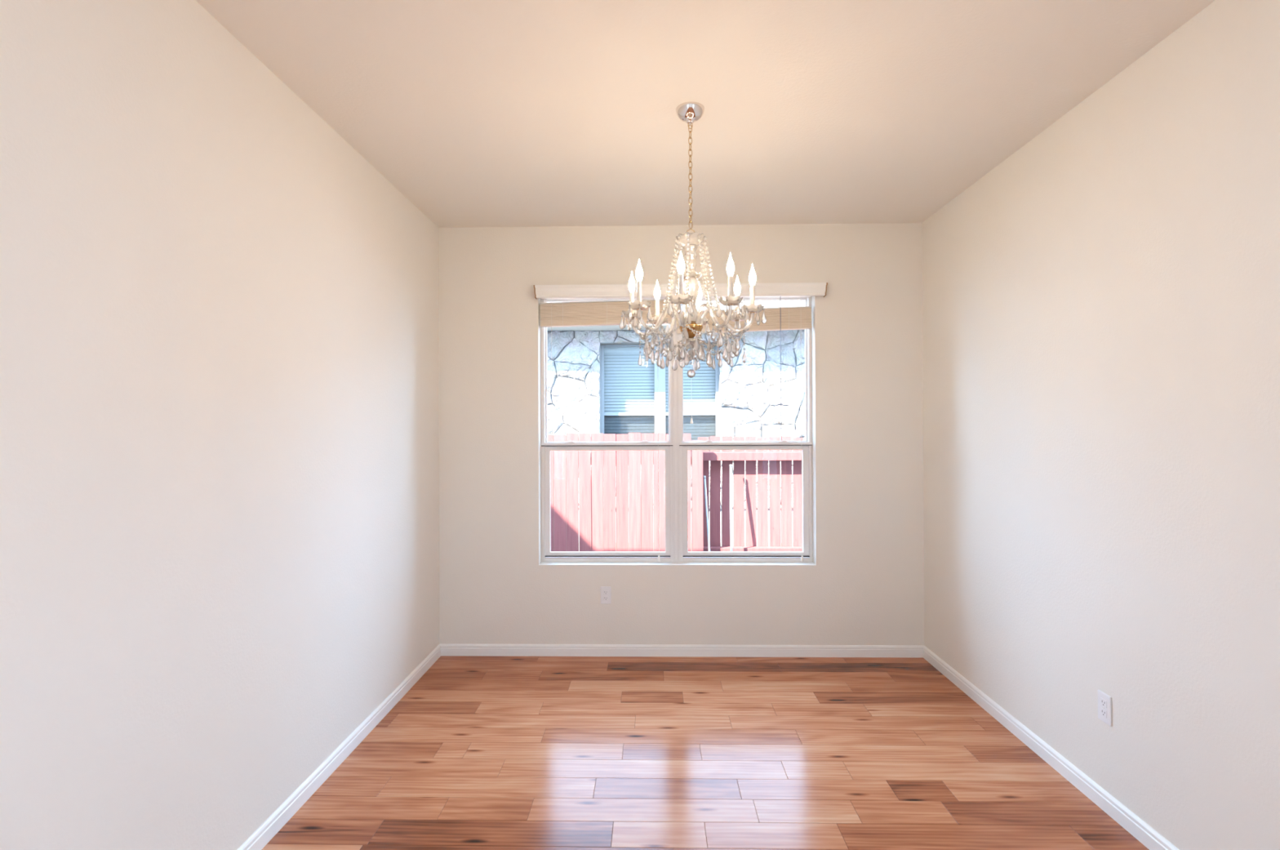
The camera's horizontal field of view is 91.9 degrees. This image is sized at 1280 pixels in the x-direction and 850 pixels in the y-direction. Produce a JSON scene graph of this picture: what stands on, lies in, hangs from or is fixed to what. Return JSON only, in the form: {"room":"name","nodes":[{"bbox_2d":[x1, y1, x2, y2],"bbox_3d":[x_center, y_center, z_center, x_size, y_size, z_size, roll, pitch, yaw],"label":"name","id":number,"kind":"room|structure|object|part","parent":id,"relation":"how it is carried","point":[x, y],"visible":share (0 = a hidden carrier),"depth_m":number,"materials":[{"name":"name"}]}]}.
{"room":"empty dining room","nodes":[
{"label":"empty dining room","id":0,"kind":"room"},
{"bbox_2d":[0,0,439,849],"bbox_3d":[-1.499,0.068,0.317,0.150,3.118,7.675,0,0,1],"label":"wall","id":1,"kind":"structure","parent":0,"point":[220,319],"depth_m":1.90,"materials":[{"name":"beige paint"}]},
{"bbox_2d":[237,644,440,849],"bbox_3d":[-1.410,1.489,0.377,0.014,0.076,7.511,0,0,1],"label":"baseboard","id":2,"kind":"structure","parent":1,"relation":"attached to","point":[277,820],"depth_m":2.72,"materials":[{"name":"white paint"}]},
{"bbox_2d":[438,222,924,644],"bbox_3d":[0.264,0.078,4.245,3.520,3.118,0.250,0,0,1],"label":"wall","id":3,"kind":"structure","parent":0,"point":[865,586],"depth_m":4.12,"materials":[{"name":"beige paint"}]},
{"bbox_2d":[600,586,611,604],"bbox_3d":[-0.227,1.134,4.122,0.070,0.115,0.008,0,0,1],"label":"wall outlet","id":4,"kind":"object","parent":3,"relation":"attached to","point":[606,591],"visible":1,"depth_m":4.12,"materials":[{"name":"white plastic"}]},
{"bbox_2d":[603,595,608,599],"bbox_3d":[-0.227,1.153,4.119,0.033,0.029,0.003,0,0,1],"label":"socket","id":5,"kind":"object","parent":4,"relation":"attached to","point":[605,597],"depth_m":4.12,"materials":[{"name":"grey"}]},
{"bbox_2d":[603,590,608,594],"bbox_3d":[-0.228,1.114,4.119,0.033,0.029,0.003,0,0,1],"label":"socket","id":6,"kind":"object","parent":4,"relation":"attached to","point":[605,592],"depth_m":4.12,"materials":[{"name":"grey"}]},
{"bbox_2d":[540,297,673,561],"bbox_3d":[-0.225,0.013,4.258,0.903,1.850,0.095,0,0,1],"label":"window","id":7,"kind":"structure","parent":3,"relation":"in","point":[547,555],"depth_m":4.23,"materials":[{"name":"white plastic"}]},
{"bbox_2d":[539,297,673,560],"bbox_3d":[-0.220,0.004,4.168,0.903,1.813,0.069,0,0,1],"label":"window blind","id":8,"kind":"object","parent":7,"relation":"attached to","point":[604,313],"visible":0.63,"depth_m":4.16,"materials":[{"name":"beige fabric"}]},
{"bbox_3d":[-0.591,-0.386,4.153,0.004,0.950,0.002,0,0,1],"label":"tilt cord","id":9,"kind":"part","parent":8,"relation":"part of","materials":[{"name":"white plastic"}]},
{"bbox_3d":[-0.518,-0.765,4.163,0.002,0.193,0.014,0,0,1],"label":"ladder cord","id":10,"kind":"part","parent":8,"relation":"part of","materials":[{"name":"beige fabric"}]},
{"bbox_3d":[-0.221,-0.686,4.178,0.900,0.020,0.051,-1,0,1],"label":"rail","id":11,"kind":"part","parent":8,"relation":"part of","materials":[{"name":"beige wood"}]},
{"bbox_3d":[-0.221,-0.769,4.157,0.002,0.187,0.014,0,0,1],"label":"ladder cord","id":12,"kind":"part","parent":8,"relation":"part of","materials":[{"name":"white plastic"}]},
{"bbox_3d":[0.122,0.003,4.137,0.004,1.732,0.002,0,0,1],"label":"lift cord","id":13,"kind":"part","parent":8,"relation":"part of","materials":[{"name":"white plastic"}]},
{"bbox_3d":[-0.225,-0.364,4.285,0.861,1.035,0.030,0,0,1],"label":"sash","id":14,"kind":"part","parent":7,"relation":"part of","materials":[{"name":"clear glass"}]},
{"bbox_3d":[-0.224,0.129,4.234,0.901,0.018,0.036,0,0,1],"label":"meeting rail","id":15,"kind":"part","parent":7,"relation":"part of","materials":[{"name":"white plastic"}]},
{"bbox_3d":[-0.222,0.520,4.245,0.865,0.747,0.030,0,0,1],"label":"sash","id":16,"kind":"part","parent":7,"relation":"part of","materials":[{"name":"white plastic"}]},
{"bbox_2d":[672,303,679,561],"bbox_3d":[0.245,0.012,4.257,0.041,1.850,0.108,0,0,1],"label":"trim","id":17,"kind":"structure","parent":3,"relation":"attached to","point":[675,337],"depth_m":4.20,"materials":[{"name":"white plastic"}]},
{"bbox_2d":[538,561,816,565],"bbox_3d":[0.247,0.933,4.161,1.843,0.006,0.092,0,0,1],"label":"window sill","id":18,"kind":"structure","parent":3,"relation":"attached to","point":[542,563],"depth_m":4.15,"materials":[{"name":"white paint"}]},
{"bbox_2d":[533,282,827,298],"bbox_3d":[0.262,-0.883,4.084,1.922,0.081,0.080,0,0,1],"label":"window valance","id":19,"kind":"object","parent":3,"relation":"attached to","point":[779,289],"visible":0.9,"depth_m":4.05,"materials":[{"name":"white paint"}]},
{"bbox_2d":[439,643,924,657],"bbox_3d":[0.266,1.498,4.107,3.220,0.076,0.014,0,0,1],"label":"baseboard","id":20,"kind":"structure","parent":3,"relation":"attached to","point":[472,650],"depth_m":4.10,"materials":[{"name":"white paint"}]},
{"bbox_2d":[678,296,812,561],"bbox_3d":[0.717,0.010,4.239,0.904,1.850,0.095,0,0,1],"label":"window","id":21,"kind":"structure","parent":3,"relation":"in","point":[806,446],"depth_m":4.21,"materials":[{"name":"white plastic"}]},
{"bbox_2d":[675,296,812,561],"bbox_3d":[0.697,0.001,4.149,0.905,1.813,0.069,0,0,1],"label":"window blind","id":22,"kind":"object","parent":21,"relation":"attached to","point":[799,317],"visible":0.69,"depth_m":4.13,"materials":[{"name":"beige fabric"}]},
{"bbox_3d":[0.697,-0.640,4.160,0.900,0.020,0.051,-2,0,1],"label":"rail","id":23,"kind":"part","parent":22,"relation":"part of","materials":[{"name":"beige wood"}]},
{"bbox_3d":[0.994,-0.754,4.133,0.002,0.226,0.014,0,0,1],"label":"ladder cord","id":24,"kind":"part","parent":22,"relation":"part of","materials":[{"name":"beige fabric"}]},
{"bbox_3d":[1.075,-0.001,4.119,0.004,1.732,0.002,0,0,1],"label":"lift cord","id":25,"kind":"part","parent":22,"relation":"part of","materials":[{"name":"white fabric"}]},
{"bbox_3d":[0.718,-0.367,4.266,0.862,1.035,0.030,0,0,1],"label":"sash","id":26,"kind":"part","parent":21,"relation":"part of","materials":[{"name":"clear glass"}]},
{"bbox_3d":[0.718,0.126,4.215,0.902,0.018,0.036,0,0,1],"label":"meeting rail","id":27,"kind":"part","parent":21,"relation":"part of","materials":[{"name":"white plastic"}]},
{"bbox_3d":[0.720,0.516,4.227,0.866,0.747,0.030,0,0,1],"label":"sash","id":28,"kind":"part","parent":21,"relation":"part of","materials":[{"name":"white plastic"}]},
{"bbox_2d":[195,0,1214,227],"bbox_3d":[0.182,-1.422,0.365,3.220,0.150,7.525,0,0,1],"label":"ceiling","id":29,"kind":"structure","parent":0,"point":[479,113],"depth_m":2.48,"materials":[{"name":"white paint"}]},
{"bbox_2d":[619,101,766,377],"bbox_3d":[0.215,-0.768,2.619,0.579,1.139,0.579,0,0,35],"label":"chandelier","id":30,"kind":"object","parent":29,"relation":"hanging from","point":[691,323],"visible":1,"depth_m":2.57,"materials":[{"name":"silver metal"}]},
{"bbox_3d":[-0.035,-0.620,2.677,0.030,0.091,0.030,0,0,13],"label":"bulb","id":31,"kind":"part","parent":30,"relation":"part of","materials":[{"name":"beige glass"}]},
{"bbox_3d":[-0.003,-0.621,2.483,0.030,0.091,0.030,0,0,-32],"label":"bulb","id":32,"kind":"part","parent":30,"relation":"part of","materials":[{"name":"beige glass"}]},
{"bbox_3d":[0.071,-0.441,2.652,0.231,0.117,0.014,0,0,13],"label":"arm","id":33,"kind":"part","parent":30,"relation":"part of","materials":[{"name":"clear glass"}]},
{"bbox_3d":[0.080,-0.620,2.837,0.030,0.091,0.030,0,0,-32],"label":"bulb","id":34,"kind":"part","parent":30,"relation":"part of","materials":[{"name":"beige glass"}]},
{"bbox_3d":[0.090,-0.441,2.540,0.231,0.117,0.014,0,0,-32],"label":"arm","id":35,"kind":"part","parent":30,"relation":"part of","materials":[{"name":"clear glass"}]},
{"bbox_3d":[0.137,-0.441,2.744,0.014,0.117,0.231,0,0,-32],"label":"arm","id":36,"kind":"part","parent":30,"relation":"part of","materials":[{"name":"clear glass"}]},
{"bbox_3d":[0.157,-0.622,2.369,0.030,0.091,0.030,0,0,13],"label":"bulb","id":37,"kind":"part","parent":30,"relation":"part of","materials":[{"name":"beige glass"}]},
{"bbox_3d":[0.182,-0.442,2.473,0.014,0.117,0.231,0,0,13],"label":"arm","id":38,"kind":"part","parent":30,"relation":"part of","materials":[{"name":"clear glass"}]},
{"bbox_3d":[0.215,-0.785,2.619,0.126,0.054,0.120,0,0,1],"label":"dish","id":39,"kind":"part","parent":30,"relation":"part of","materials":[{"name":"clear glass"}]},
{"bbox_3d":[0.215,-0.694,2.619,0.058,0.132,0.058,0,0,1],"label":"stem","id":40,"kind":"part","parent":30,"relation":"part of","materials":[{"name":"clear glass"}]},
{"bbox_3d":[0.216,-0.356,2.618,0.116,0.024,0.111,0,0,1],"label":"dish","id":41,"kind":"part","parent":30,"relation":"part of","materials":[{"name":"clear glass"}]},
{"bbox_3d":[0.274,-0.621,2.869,0.030,0.091,0.030,0,0,13],"label":"bulb","id":42,"kind":"part","parent":30,"relation":"part of","materials":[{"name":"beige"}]},
{"bbox_3d":[0.294,-0.442,2.492,0.014,0.117,0.231,0,0,-32],"label":"arm","id":43,"kind":"part","parent":30,"relation":"part of","materials":[{"name":"clear glass"}]},
{"bbox_3d":[0.342,-0.441,2.696,0.231,0.117,0.014,0,0,-32],"label":"arm","id":44,"kind":"part","parent":30,"relation":"part of","materials":[{"name":"clear glass"}]},
{"bbox_3d":[0.360,-0.442,2.584,0.231,0.117,0.014,0,0,13],"label":"arm","id":45,"kind":"part","parent":30,"relation":"part of","materials":[{"name":"clear glass"}]},
{"bbox_3d":[0.351,-0.623,2.401,0.030,0.091,0.030,0,0,-32],"label":"bulb","id":46,"kind":"part","parent":30,"relation":"part of","materials":[{"name":"beige glass"}]},
{"bbox_3d":[0.433,-0.622,2.755,0.030,0.091,0.030,0,0,-32],"label":"bulb","id":47,"kind":"part","parent":30,"relation":"part of","materials":[{"name":"beige glass"}]},
{"bbox_3d":[0.465,-0.623,2.561,0.030,0.091,0.030,0,0,13],"label":"bulb","id":48,"kind":"part","parent":30,"relation":"part of","materials":[{"name":"beige glass"}]},
{"bbox_2d":[262,655,1148,849],"bbox_3d":[0.193,1.572,0.352,3.220,0.102,7.525,0,0,1],"label":"floor","id":49,"kind":"structure","parent":0,"point":[481,753],"depth_m":2.77,"materials":[{"name":"brown wood"}]},
{"bbox_2d":[921,0,1279,849],"bbox_3d":[1.871,0.055,0.251,0.150,3.118,7.675,0,0,1],"label":"wall","id":50,"kind":"structure","parent":0,"point":[1101,305],"depth_m":2.30,"materials":[{"name":"beige paint"}]},
{"bbox_2d":[923,645,1179,849],"bbox_3d":[1.795,1.477,0.314,0.014,0.076,7.511,0,0,1],"label":"baseboard","id":51,"kind":"structure","parent":50,"relation":"attached to","point":[1148,837],"depth_m":2.70,"materials":[{"name":"white paint"}]},
{"bbox_2d":[1097,689,1111,726],"bbox_3d":[1.839,1.119,2.450,0.008,0.115,0.070,0,0,1],"label":"wall outlet","id":52,"kind":"object","parent":50,"relation":"attached to","point":[1104,700],"visible":1,"depth_m":2.44,"materials":[{"name":"white plastic"}]},
{"bbox_2d":[1100,706,1106,718],"bbox_3d":[1.836,1.139,2.450,0.003,0.029,0.033,0,0,1],"label":"socket","id":53,"kind":"object","parent":52,"relation":"attached to","point":[1103,709],"depth_m":2.45,"materials":[{"name":"white plastic"}]},
{"bbox_2d":[1100,697,1106,707],"bbox_3d":[1.836,1.100,2.450,0.003,0.029,0.033,0,0,1],"label":"socket","id":54,"kind":"object","parent":52,"relation":"attached to","point":[1103,700],"depth_m":2.45,"materials":[{"name":"white plastic"}]},
{"label":"outside","id":55,"kind":"structure","parent":0,"visible":0},
{"bbox_2d":[578,542,793,551],"bbox_3d":[0.527,1.972,0.982,19.000,0.200,30.000,0,0,1],"label":"ground","id":56,"kind":"structure","parent":55,"point":[579,543],"depth_m":9.81,"materials":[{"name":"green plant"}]},
{"bbox_2d":[547,432,691,551],"bbox_3d":[-1.033,0.972,6.977,3.226,1.762,0.066,0,0,1],"label":"wooden fence","id":57,"kind":"object","parent":56,"relation":"on","point":[583,482],"visible":0.34,"depth_m":6.93,"materials":[{"name":"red wood"}]},
{"bbox_2d":[546,300,804,542],"bbox_3d":[0.778,-0.549,14.267,14.000,4.950,9.565,0,0,1],"label":"house","id":58,"kind":"structure","parent":56,"relation":"on","point":[597,384],"depth_m":10.04,"materials":[{"name":"grey stone"}]},
{"bbox_2d":[604,346,654,456],"bbox_3d":[-0.176,-0.369,10.365,0.857,1.925,0.045,0,0,1],"label":"window","id":59,"kind":"structure","parent":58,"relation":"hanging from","point":[628,386],"depth_m":10.36,"materials":[{"name":"blue"}]},
{"bbox_2d":[665,346,715,456],"bbox_3d":[0.840,-0.373,10.345,0.849,1.925,0.045,0,0,1],"label":"window","id":60,"kind":"structure","parent":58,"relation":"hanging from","point":[699,391],"depth_m":10.34,"materials":[{"name":"blue"}]},
{"bbox_2d":[703,475,710,551],"bbox_3d":[0.768,1.236,6.972,0.028,1.322,0.135,0,0,-40],"label":"pipe","id":61,"kind":"object","parent":56,"relation":"on","point":[704,477],"visible":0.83,"depth_m":6.98,"materials":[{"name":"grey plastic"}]},
{"bbox_2d":[729,464,733,551],"bbox_3d":[1.023,1.172,6.933,0.033,1.450,0.222,0,0,7],"label":"pipe","id":62,"kind":"object","parent":56,"relation":"on","point":[731,465],"visible":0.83,"depth_m":6.95,"materials":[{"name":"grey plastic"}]},
{"bbox_2d":[691,435,804,551],"bbox_3d":[1.928,1.008,7.029,2.684,1.768,0.279,0,0,1],"label":"wooden fence","id":63,"kind":"object","parent":56,"relation":"on","point":[780,525],"visible":0.3,"depth_m":7.16,"materials":[{"name":"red wood"}]},
{"bbox_3d":[0.647,1.036,6.979,0.124,1.720,0.130,0,0,1],"label":"post","id":64,"kind":"part","parent":63,"relation":"part of","materials":[{"name":"red wood"}]},
{"bbox_3d":[1.900,0.355,7.085,2.382,0.094,0.125,0,0,1],"label":"rail","id":65,"kind":"part","parent":63,"relation":"part of","materials":[{"name":"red wood"}]},
{"bbox_3d":[1.904,1.444,7.091,2.382,0.087,0.105,0,0,1],"label":"rail","id":66,"kind":"part","parent":63,"relation":"part of","materials":[{"name":"red wood"}]}
]}

